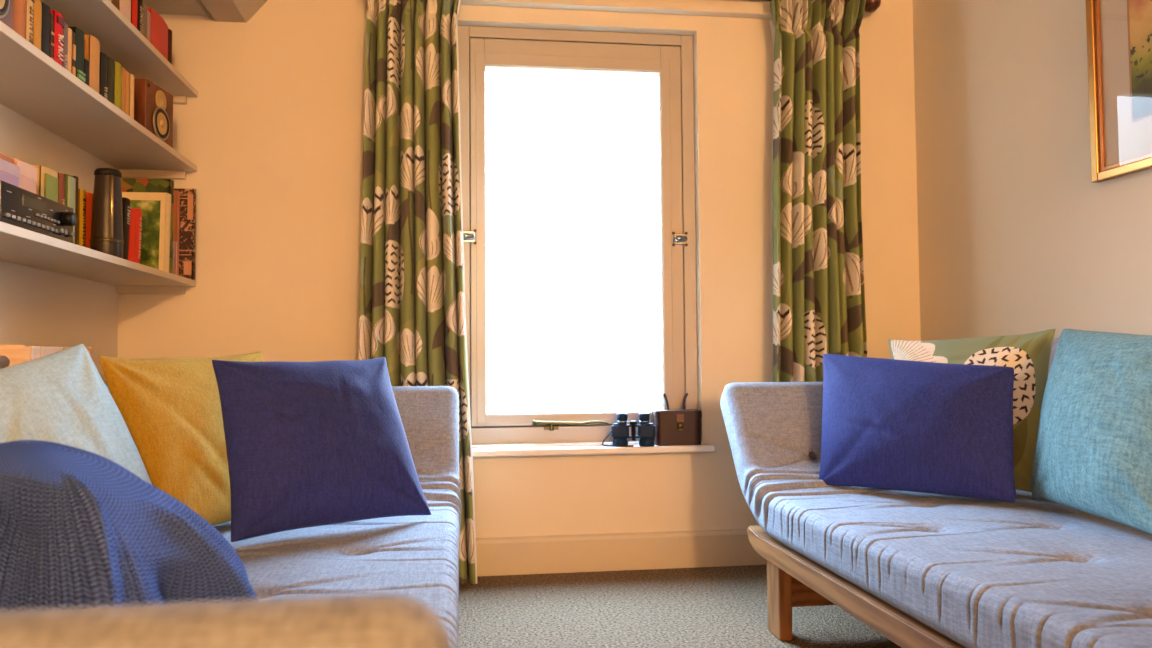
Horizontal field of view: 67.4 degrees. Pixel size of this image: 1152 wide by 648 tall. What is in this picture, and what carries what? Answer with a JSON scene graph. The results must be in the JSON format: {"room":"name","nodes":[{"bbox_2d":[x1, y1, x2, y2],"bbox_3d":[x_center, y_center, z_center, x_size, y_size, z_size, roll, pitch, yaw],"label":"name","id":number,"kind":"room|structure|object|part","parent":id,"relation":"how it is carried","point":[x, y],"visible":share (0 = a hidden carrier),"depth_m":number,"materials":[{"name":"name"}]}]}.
{"room":"living room","nodes":[
{"label":"living room","id":0,"kind":"room"},
{"bbox_2d":[0,103,117,384],"bbox_3d":[-1.092,-0.456,-0.819,0.100,2.360,8.030,0,-2,-8],"label":"wall","id":1,"kind":"structure","parent":0,"point":[39,307],"depth_m":2.44,"materials":[{"name":"beige paint"}]},
{"bbox_2d":[0,221,195,293],"bbox_3d":[-1.272,-0.170,1.846,0.250,0.046,2.180,0,-2,-8],"label":"wall shelf","id":2,"kind":"object","parent":1,"relation":"attached to","point":[21,246],"visible":1,"depth_m":2.27,"materials":[{"name":"beige paint"}]},
{"bbox_2d":[0,158,19,186],"bbox_3d":[-1.268,-0.314,1.792,0.127,0.068,0.182,0,-2,-8],"label":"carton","id":3,"kind":"object","parent":2,"relation":"on","point":[9,172],"visible":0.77,"depth_m":1.85,"materials":[{"name":"cardboard"}]},
{"bbox_2d":[0,153,13,163],"bbox_3d":[-1.271,-0.356,1.799,0.111,0.014,0.160,0,-2,-8],"label":"book","id":4,"kind":"object","parent":3,"relation":"on","point":[4,157],"visible":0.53,"depth_m":1.86,"materials":[{"name":"paper"}]},
{"bbox_3d":[-1.268,-0.335,1.793,0.127,0.026,0.182,0,-2,-8],"label":"lid","id":5,"kind":"part","parent":3,"relation":"part of","materials":[{"name":"cardboard"}]},
{"bbox_2d":[14,159,36,193],"bbox_3d":[-1.292,-0.318,1.936,0.117,0.088,0.092,0,-2,-8],"label":"book","id":6,"kind":"object","parent":2,"relation":"on","point":[28,173],"visible":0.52,"depth_m":1.94,"materials":[{"name":"pink paper"}]},
{"bbox_3d":[-1.292,-0.345,1.937,0.117,0.033,0.092,0,-2,-8],"label":"lid","id":7,"kind":"part","parent":6,"relation":"part of","materials":[{"name":"pink paper"}]},
{"bbox_2d":[0,180,76,242],"bbox_3d":[-1.244,-0.236,1.853,0.218,0.084,0.326,0,-2,-8],"label":"stereo receiver","id":8,"kind":"object","parent":2,"relation":"on","point":[19,207],"visible":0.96,"depth_m":1.84,"materials":[{"name":"black plastic"}]},
{"bbox_3d":[-1.162,-0.241,1.983,0.020,0.032,0.032,0,-2,-8],"label":"volume knob","id":9,"kind":"part","parent":8,"relation":"part of","materials":[{"name":"black plastic"}]},
{"bbox_2d":[32,165,57,201],"bbox_3d":[-1.368,-0.283,2.147,0.121,0.206,0.088,0,-2,-8],"label":"book","id":10,"kind":"object","parent":2,"relation":"on","point":[47,178],"visible":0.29,"depth_m":2.13,"materials":[{"name":"paper"}]},
{"bbox_2d":[57,172,64,204],"bbox_3d":[-1.377,-0.282,2.215,0.120,0.209,0.036,0,-2,-8],"label":"book","id":11,"kind":"object","parent":2,"relation":"on","point":[61,177],"visible":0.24,"depth_m":2.22,"materials":[{"name":"red paper"}]},
{"bbox_2d":[65,174,75,243],"bbox_3d":[-1.383,-0.283,2.260,0.121,0.214,0.049,0,-2,-8],"label":"book","id":12,"kind":"object","parent":2,"relation":"on","point":[70,181],"visible":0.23,"depth_m":2.26,"materials":[{"name":"paper"}]},
{"bbox_2d":[73,176,78,244],"bbox_3d":[-1.390,-0.284,2.298,0.117,0.220,0.023,0,-2,-8],"label":"book","id":13,"kind":"object","parent":2,"relation":"on","point":[75,177],"visible":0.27,"depth_m":2.31,"materials":[{"name":"paper"}]},
{"bbox_2d":[77,189,85,246],"bbox_3d":[-1.390,-0.268,2.332,0.120,0.191,0.036,0,-2,-8],"label":"book","id":14,"kind":"object","parent":2,"relation":"on","point":[81,193],"visible":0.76,"depth_m":2.33,"materials":[{"name":"yellow paper"}]},
{"bbox_2d":[85,192,92,247],"bbox_3d":[-1.397,-0.265,2.381,0.120,0.190,0.057,0,-2,-8],"label":"book","id":15,"kind":"object","parent":2,"relation":"on","point":[89,196],"visible":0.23,"depth_m":2.37,"materials":[{"name":"paper"}]},
{"bbox_2d":[90,168,123,258],"bbox_3d":[-1.281,-0.298,2.363,0.082,0.252,0.082,0,-2,-8],"label":"flask","id":16,"kind":"object","parent":2,"relation":"on","point":[107,210],"visible":0.9,"depth_m":2.33,"materials":[{"name":"metal"}]},
{"bbox_2d":[122,197,130,259],"bbox_3d":[-1.351,-0.263,2.449,0.156,0.193,0.054,0,-2,-8],"label":"book","id":17,"kind":"object","parent":2,"relation":"on","point":[126,207],"visible":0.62,"depth_m":2.45,"materials":[{"name":"black paper"}]},
{"bbox_2d":[128,208,141,263],"bbox_3d":[-1.329,-0.250,2.517,0.116,0.172,0.052,0,-2,-8],"label":"book","id":18,"kind":"object","parent":2,"relation":"on","point":[135,227],"visible":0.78,"depth_m":2.51,"materials":[{"name":"red paper"}]},
{"bbox_2d":[122,192,170,271],"bbox_3d":[-1.401,-0.286,2.749,0.205,0.264,0.058,0,-2,-8],"label":"framed picture","id":19,"kind":"object","parent":2,"relation":"on","point":[155,207],"visible":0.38,"depth_m":2.74},
{"bbox_2d":[121,178,173,273],"bbox_3d":[-1.417,-0.311,2.807,0.204,0.318,0.036,0,-2,-8],"label":"book","id":20,"kind":"object","parent":2,"relation":"on","point":[128,184],"visible":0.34,"depth_m":2.80,"materials":[{"name":"green paper"}]},
{"bbox_2d":[173,241,176,274],"bbox_3d":[-1.375,-0.211,2.837,0.121,0.120,0.014,0,-2,-8],"label":"book","id":21,"kind":"object","parent":2,"relation":"on","point":[174,242],"visible":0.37,"depth_m":2.84,"materials":[{"name":"paper"}]},
{"bbox_2d":[173,190,179,274],"bbox_3d":[-1.415,-0.296,2.860,0.192,0.292,0.026,0,-2,-8],"label":"book","id":22,"kind":"object","parent":2,"relation":"on","point":[176,223],"visible":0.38,"depth_m":2.86,"materials":[{"name":"brown paper"}]},
{"bbox_2d":[174,188,195,279],"bbox_3d":[-1.387,-0.301,2.896,0.212,0.305,0.027,0,-2,-8],"label":"book","id":23,"kind":"object","parent":2,"relation":"on","point":[187,226],"visible":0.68,"depth_m":2.90,"materials":[{"name":"black paper"}]},
{"bbox_3d":[-1.299,-0.187,2.889,0.025,0.045,0.001,0,-2,-8],"label":"panel","id":24,"kind":"part","parent":23,"relation":"part of","materials":[{"name":"orange paper"}]},
{"bbox_3d":[-1.294,-0.392,2.899,0.018,0.085,0.001,0,-2,-8],"label":"panel","id":25,"kind":"part","parent":23,"relation":"part of","materials":[{"name":"orange paper"}]},
{"bbox_2d":[0,21,196,178],"bbox_3d":[-1.275,-0.563,1.863,0.250,0.046,2.180,0,-2,-8],"label":"wall shelf","id":26,"kind":"object","parent":1,"relation":"attached to","point":[33,85],"visible":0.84,"depth_m":2.27,"materials":[{"name":"beige paint"}]},
{"bbox_2d":[0,0,13,29],"bbox_3d":[-1.215,-0.679,1.679,0.176,0.168,0.160,0,-2,-8],"label":"speaker","id":27,"kind":"object","parent":26,"relation":"on","point":[6,6],"visible":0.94,"depth_m":1.73},
{"bbox_2d":[13,0,25,38],"bbox_3d":[-1.240,-0.679,1.805,0.155,0.180,0.054,0,-2,-8],"label":"book","id":28,"kind":"object","parent":26,"relation":"on","point":[19,6],"visible":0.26,"depth_m":1.80,"materials":[{"name":"orange paper"}]},
{"bbox_2d":[25,0,34,43],"bbox_3d":[-1.246,-0.675,1.849,0.154,0.175,0.028,0,-2,-8],"label":"book","id":29,"kind":"object","parent":26,"relation":"on","point":[29,3],"visible":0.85,"depth_m":1.85,"materials":[{"name":"beige paper"}]},
{"bbox_2d":[33,0,41,49],"bbox_3d":[-1.251,-0.647,1.882,0.154,0.122,0.035,0,-2,-8],"label":"book","id":30,"kind":"object","parent":26,"relation":"on","point":[37,6],"visible":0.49,"depth_m":1.89,"materials":[{"name":"orange paper"}]},
{"bbox_2d":[41,2,49,56],"bbox_3d":[-1.256,-0.648,1.921,0.154,0.128,0.036,0,-2,-8],"label":"book","id":31,"kind":"object","parent":26,"relation":"on","point":[45,31],"visible":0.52,"depth_m":1.92,"materials":[{"name":"black paper"}]},
{"bbox_2d":[50,13,53,59],"bbox_3d":[-1.261,-0.643,1.949,0.152,0.120,0.014,0,-2,-8],"label":"book","id":32,"kind":"object","parent":26,"relation":"on","point":[51,14],"visible":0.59,"depth_m":1.96,"materials":[{"name":"black paper"}]},
{"bbox_2d":[50,10,64,65],"bbox_3d":[-1.263,-0.648,1.981,0.156,0.134,0.042,0,-2,-8],"label":"book","id":33,"kind":"object","parent":26,"relation":"on","point":[59,22],"visible":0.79,"depth_m":1.98,"materials":[{"name":"red paper"}]},
{"bbox_2d":[62,23,67,69],"bbox_3d":[-1.269,-0.642,2.015,0.153,0.124,0.021,0,-2,-8],"label":"book","id":34,"kind":"object","parent":26,"relation":"on","point":[65,30],"visible":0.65,"depth_m":2.02,"materials":[{"name":"grey paper"}]},
{"bbox_2d":[67,27,71,72],"bbox_3d":[-1.273,-0.639,2.038,0.152,0.121,0.021,0,-2,-8],"label":"book","id":35,"kind":"object","parent":26,"relation":"on","point":[69,44],"visible":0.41,"depth_m":2.04,"materials":[{"name":"paper"}]},
{"bbox_2d":[71,31,75,75],"bbox_3d":[-1.275,-0.638,2.058,0.152,0.120,0.016,0,-2,-8],"label":"book","id":36,"kind":"object","parent":26,"relation":"on","point":[73,69],"visible":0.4,"depth_m":2.06,"materials":[{"name":"paper"}]},
{"bbox_2d":[69,27,85,81],"bbox_3d":[-1.278,-0.646,2.092,0.156,0.138,0.048,0,-2,-8],"label":"book","id":37,"kind":"object","parent":26,"relation":"on","point":[79,34],"visible":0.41,"depth_m":2.09,"materials":[{"name":"paper"}]},
{"bbox_2d":[84,59,89,85],"bbox_3d":[-1.285,-0.614,2.132,0.153,0.078,0.029,0,-2,-8],"label":"book","id":38,"kind":"object","parent":26,"relation":"on","point":[86,62],"visible":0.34,"depth_m":2.13,"materials":[{"name":"black paper"}]},
{"bbox_2d":[84,34,99,92],"bbox_3d":[-1.290,-0.648,2.178,0.155,0.150,0.058,0,-2,-8],"label":"book","id":39,"kind":"object","parent":26,"relation":"on","point":[91,44],"visible":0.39,"depth_m":2.17,"materials":[{"name":"paper"}]},
{"bbox_2d":[99,52,107,99],"bbox_3d":[-1.297,-0.636,2.236,0.156,0.130,0.042,0,-2,-8],"label":"book","id":40,"kind":"object","parent":26,"relation":"on","point":[103,89],"visible":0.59,"depth_m":2.23,"materials":[{"name":"black paper"}]},
{"bbox_2d":[107,56,114,103],"bbox_3d":[-1.304,-0.636,2.281,0.154,0.134,0.042,0,-2,-8],"label":"book","id":41,"kind":"object","parent":26,"relation":"on","point":[111,64],"visible":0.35,"depth_m":2.28,"materials":[{"name":"paper"}]},
{"bbox_2d":[114,61,121,109],"bbox_3d":[-1.310,-0.636,2.328,0.155,0.138,0.044,0,-2,-8],"label":"book","id":42,"kind":"object","parent":26,"relation":"on","point":[118,69],"visible":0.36,"depth_m":2.33,"materials":[{"name":"yellow paper"}]},
{"bbox_2d":[121,67,125,112],"bbox_3d":[-1.317,-0.634,2.365,0.152,0.138,0.026,0,-2,-8],"label":"book","id":43,"kind":"object","parent":26,"relation":"on","point":[123,80],"visible":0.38,"depth_m":2.37,"materials":[{"name":"orange paper"}]},
{"bbox_2d":[125,71,129,115],"bbox_3d":[-1.320,-0.632,2.393,0.152,0.137,0.027,0,-2,-8],"label":"book","id":44,"kind":"object","parent":26,"relation":"on","point":[127,87],"visible":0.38,"depth_m":2.40,"materials":[{"name":"orange paper"}]},
{"bbox_2d":[129,74,134,118],"bbox_3d":[-1.325,-0.632,2.428,0.153,0.140,0.030,0,-2,-8],"label":"book","id":45,"kind":"object","parent":26,"relation":"on","point":[131,90],"visible":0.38,"depth_m":2.43,"materials":[{"name":"paper"}]},
{"bbox_2d":[134,78,172,147],"bbox_3d":[-1.343,-0.638,2.631,0.176,0.168,0.170,0,-2,0],"label":"speaker","id":46,"kind":"object","parent":26,"relation":"on","point":[153,105],"visible":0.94,"depth_m":2.59},
{"bbox_2d":[39,0,197,103],"bbox_3d":[-1.277,-0.822,1.873,0.250,0.046,2.180,0,-2,-8],"label":"wall shelf","id":47,"kind":"object","parent":1,"relation":"attached to","point":[119,39],"visible":0.43,"depth_m":2.46,"materials":[{"name":"beige paint"}]},
{"bbox_2d":[111,0,118,9],"bbox_3d":[-1.309,-0.926,2.316,0.155,0.200,0.048,0,-2,-8],"label":"book","id":48,"kind":"object","parent":47,"relation":"on","point":[115,3],"visible":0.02,"depth_m":2.32,"materials":[{"name":"brown paper"}]},
{"bbox_2d":[119,0,130,21],"bbox_3d":[-1.317,-0.918,2.382,0.156,0.190,0.078,0,-2,-8],"label":"book","id":49,"kind":"object","parent":47,"relation":"on","point":[124,5],"visible":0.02,"depth_m":2.38,"materials":[{"name":"white paper"}]},
{"bbox_2d":[131,0,137,27],"bbox_3d":[-1.328,-0.908,2.451,0.154,0.175,0.039,0,-2,-8],"label":"book","id":50,"kind":"object","parent":47,"relation":"on","point":[134,3],"visible":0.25,"depth_m":2.45,"materials":[{"name":"red paper"}]},
{"bbox_2d":[137,0,142,33],"bbox_3d":[-1.332,-0.899,2.490,0.155,0.160,0.037,0,-2,-8],"label":"book","id":51,"kind":"object","parent":47,"relation":"on","point":[140,2],"visible":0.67,"depth_m":2.49,"materials":[{"name":"black paper"}]},
{"bbox_2d":[142,4,146,38],"bbox_3d":[-1.338,-0.876,2.528,0.153,0.118,0.033,0,-2,-8],"label":"book","id":52,"kind":"object","parent":47,"relation":"on","point":[144,19],"visible":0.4,"depth_m":2.53,"materials":[{"name":"brown paper"}]},
{"bbox_2d":[147,11,150,41],"bbox_3d":[-1.343,-0.872,2.561,0.152,0.112,0.026,0,-2,-8],"label":"book","id":53,"kind":"object","parent":47,"relation":"on","point":[148,12],"visible":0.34,"depth_m":2.56,"materials":[{"name":"white paper"}]},
{"bbox_2d":[147,7,167,59],"bbox_3d":[-1.354,-0.879,2.653,0.155,0.134,0.151,0,-2,-8],"label":"book","id":54,"kind":"object","parent":47,"relation":"on","point":[158,38],"visible":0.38,"depth_m":2.65,"materials":[{"name":"red paper"}]},
{"bbox_2d":[168,29,171,63],"bbox_3d":[-1.368,-0.873,2.749,0.153,0.130,0.034,0,-2,-8],"label":"book","id":55,"kind":"object","parent":47,"relation":"on","point":[169,30],"visible":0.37,"depth_m":2.75,"materials":[{"name":"brown paper"}]},
{"bbox_2d":[143,0,267,22],"bbox_3d":[-0.972,-1.323,1.582,0.780,0.430,2.880,0,-2,-8],"label":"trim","id":56,"kind":"structure","parent":1,"relation":"attached to","point":[242,11],"depth_m":2.91,"materials":[{"name":"paint"}]},
{"bbox_2d":[117,0,920,537],"bbox_3d":[-0.134,-0.294,3.231,2.875,2.360,0.250,0,-2,-8],"label":"wall","id":57,"kind":"structure","parent":0,"point":[273,131],"depth_m":3.06,"materials":[{"name":"beige paint"}]},
{"bbox_2d":[458,26,714,456],"bbox_3d":[0.027,-0.314,3.151,0.916,1.553,0.183,0,-2,-8],"label":"window","id":58,"kind":"structure","parent":57,"relation":"in","point":[667,58],"depth_m":3.19,"materials":[{"name":"white paint"}]},
{"bbox_3d":[-0.017,0.355,3.116,0.271,0.019,0.016,0,-2,-8],"label":"stay arm","id":59,"kind":"part","parent":58,"relation":"part of","materials":[{"name":"gold metal"}]},
{"bbox_3d":[0.036,0.444,3.100,0.916,0.034,0.143,0,-2,-8],"label":"sill","id":60,"kind":"part","parent":58,"relation":"part of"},
{"bbox_2d":[602,407,655,446],"bbox_3d":[0.187,0.365,3.081,0.192,0.139,0.057,-1,-2,2],"label":"binoculars","id":61,"kind":"object","parent":58,"relation":"on","point":[646,430],"visible":1,"depth_m":3.06,"materials":[{"name":"black metal"}]},
{"bbox_2d":[652,393,701,445],"bbox_3d":[0.367,0.343,3.126,0.170,0.185,0.094,0,-2,-4],"label":"case","id":62,"kind":"object","parent":58,"relation":"on","point":[682,426],"visible":1,"depth_m":3.09,"materials":[{"name":"brown leather"}]},
{"bbox_3d":[0.329,0.285,3.157,0.025,0.065,0.013,-2,-3,36],"label":"handle cord","id":63,"kind":"part","parent":62,"relation":"part of","materials":[{"name":"brown leather"}]},
{"bbox_3d":[0.366,0.326,3.131,0.170,0.028,0.085,0,-2,-4],"label":"lid","id":64,"kind":"part","parent":62,"relation":"part of","materials":[{"name":"brown leather"}]},
{"bbox_3d":[0.399,0.284,3.161,0.029,0.065,0.013,1,-3,-34],"label":"handle cord","id":65,"kind":"part","parent":62,"relation":"part of","materials":[{"name":"brown leather"}]},
{"bbox_2d":[460,0,772,18],"bbox_3d":[0.129,-1.179,3.155,1.820,0.062,0.045,0,-2,-8],"label":"trim","id":66,"kind":"structure","parent":57,"relation":"attached to","point":[761,9],"depth_m":3.16,"materials":[{"name":"beige paint"}]},
{"bbox_2d":[476,529,766,575],"bbox_3d":[-0.108,0.814,3.052,2.875,0.129,0.018,0,-2,-8],"label":"baseboard","id":67,"kind":"structure","parent":57,"relation":"attached to","point":[521,555],"depth_m":3.08,"materials":[{"name":"beige paint"}]},
{"bbox_2d":[763,0,880,12],"bbox_3d":[0.073,-1.204,3.119,2.150,0.074,0.105,0,-2,-8],"label":"pole","id":68,"kind":"object","parent":57,"relation":"attached to","point":[871,5],"visible":0.35,"depth_m":3.22,"materials":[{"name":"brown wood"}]},
{"bbox_2d":[358,0,477,584],"bbox_3d":[-0.535,-0.162,2.945,0.388,2.054,0.167,0,-2,-8],"label":"curtain","id":69,"kind":"object","parent":68,"relation":"hanging from","point":[412,305],"visible":0.7,"depth_m":2.90,"materials":[{"name":"fabric"}]},
{"bbox_2d":[769,0,866,381],"bbox_3d":[0.871,-0.165,3.134,0.381,2.054,0.167,0,-2,-8],"label":"curtain","id":70,"kind":"object","parent":68,"relation":"hanging from","point":[817,291],"visible":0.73,"depth_m":3.11,"materials":[{"name":"fabric"}]},
{"bbox_2d":[458,565,900,647],"bbox_3d":[0.392,0.760,-0.672,3.075,0.080,8.030,0,-2,-8],"label":"floor","id":71,"kind":"structure","parent":0,"point":[722,606],"depth_m":2.55,"materials":[{"name":"beige carpet"}]},
{"bbox_2d":[0,345,92,368],"bbox_3d":[-1.354,0.453,2.172,0.125,0.797,0.360,0,-2,-8],"label":"wooden box","id":72,"kind":"object","parent":71,"relation":"on","point":[10,355],"visible":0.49,"depth_m":2.02,"materials":[{"name":"brown wood"}]},
{"bbox_3d":[-1.408,0.455,2.156,0.015,0.793,0.322,0,-2,-8],"label":"panel","id":73,"kind":"part","parent":72,"relation":"part of","materials":[{"name":"brown wood"}]},
{"bbox_3d":[-1.332,0.446,1.999,0.110,0.796,0.010,0,-2,-8],"label":"panel","id":74,"kind":"part","parent":72,"relation":"part of","materials":[{"name":"brown wood"}]},
{"bbox_3d":[-1.299,0.455,2.171,0.015,0.793,0.322,0,-2,-8],"label":"panel","id":75,"kind":"part","parent":72,"relation":"part of","materials":[{"name":"brown wood"}]},
{"bbox_3d":[-1.378,0.461,2.345,0.110,0.797,0.010,0,-2,-8],"label":"panel","id":76,"kind":"part","parent":72,"relation":"part of","materials":[{"name":"brown wood"}]},
{"bbox_2d":[0,384,461,647],"bbox_3d":[-0.647,0.466,1.464,0.900,0.701,2.355,0,-2,-8],"label":"futon sofa","id":77,"kind":"object","parent":71,"relation":"on","point":[384,582],"visible":0.52,"depth_m":1.41,"materials":[{"name":"grey fabric"}]},
{"bbox_2d":[0,344,151,484],"bbox_3d":[-0.864,0.230,1.418,0.166,0.396,0.539,-1,-2,6],"label":"cushion","id":78,"kind":"object","parent":77,"relation":"on","point":[61,397],"visible":0.37,"depth_m":1.45,"materials":[{"name":"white fabric"}]},
{"bbox_2d":[0,440,256,609],"bbox_3d":[-0.620,0.278,1.034,0.467,0.268,0.522,0,-2,-8],"label":"knitted throw","id":79,"kind":"object","parent":77,"relation":"on","point":[78,528],"visible":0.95,"depth_m":0.96,"materials":[{"name":"blue fabric"}]},
{"bbox_2d":[99,352,261,525],"bbox_3d":[-0.826,0.255,1.982,0.177,0.388,0.562,-1,-2,15],"label":"cushion","id":80,"kind":"object","parent":77,"relation":"on","point":[170,408],"visible":0.56,"depth_m":1.82,"materials":[{"name":"yellow fabric"}]},
{"bbox_2d":[212,357,430,541],"bbox_3d":[-0.561,0.261,1.941,0.462,0.371,0.186,2,-3,-41],"label":"cushion","id":81,"kind":"object","parent":77,"relation":"on","point":[316,443],"visible":1,"depth_m":1.87,"materials":[{"name":"blue fabric"}]},
{"bbox_2d":[720,381,1151,647],"bbox_3d":[1.048,0.462,1.692,0.880,0.701,2.355,0,-2,-8],"label":"futon sofa","id":82,"kind":"object","parent":71,"relation":"on","point":[920,570],"visible":0.75,"depth_m":1.81,"materials":[{"name":"grey fabric"}]},
{"bbox_3d":[0.552,0.744,2.347,0.036,0.200,0.095,0,-2,-8],"label":"leg","id":83,"kind":"part","parent":82,"relation":"part of","materials":[{"name":"brown wood"}]},
{"bbox_3d":[0.629,0.591,1.743,0.040,0.068,1.615,0,-2,-8],"label":"rail","id":84,"kind":"part","parent":82,"relation":"part of","materials":[{"name":"brown wood"}]},
{"bbox_2d":[819,354,1015,501],"bbox_3d":[0.917,0.267,2.381,0.569,0.374,0.177,-3,-3,42],"label":"cushion","id":85,"kind":"object","parent":82,"relation":"on","point":[891,424],"visible":1,"depth_m":2.31,"materials":[{"name":"blue fabric"}]},
{"bbox_2d":[888,328,1055,491],"bbox_3d":[1.086,0.235,2.434,0.457,0.435,0.151,-2,-3,40],"label":"cushion","id":86,"kind":"object","parent":82,"relation":"on","point":[1028,354],"visible":0.38,"depth_m":2.35,"materials":[{"name":"fabric"}]},
{"bbox_2d":[1048,338,1058,373],"bbox_3d":[1.263,0.238,2.472,0.102,0.409,0.598,0,-2,-12],"label":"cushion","id":87,"kind":"object","parent":82,"relation":"on","point":[1055,340],"visible":0.02,"depth_m":2.38,"materials":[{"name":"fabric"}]},
{"bbox_2d":[1031,329,1151,534],"bbox_3d":[1.201,0.214,1.967,0.171,0.427,0.611,-1,-2,5],"label":"cushion","id":88,"kind":"object","parent":82,"relation":"on","point":[1093,454],"visible":1,"depth_m":1.89,"materials":[{"name":"teal fabric"}]},
{"bbox_2d":[912,0,1151,340],"bbox_3d":[1.857,-0.463,-0.423,0.100,2.360,8.030,0,-2,-8],"label":"wall","id":89,"kind":"structure","parent":0,"point":[1016,236],"depth_m":2.71,"materials":[{"name":"beige paint"}]},
{"bbox_2d":[1085,0,1151,182],"bbox_3d":[1.473,-0.732,1.978,0.025,0.660,0.800,0,-2,-9],"label":"framed picture","id":90,"kind":"object","parent":89,"relation":"attached to","point":[1119,32],"visible":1,"depth_m":2.28,"materials":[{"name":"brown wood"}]},
{"bbox_2d":[1129,0,1151,119],"bbox_3d":[1.477,-0.732,1.978,0.003,0.390,0.530,0,-2,-9],"label":"painting","id":91,"kind":"object","parent":90,"relation":"attached to","point":[1140,11],"depth_m":2.20}
]}

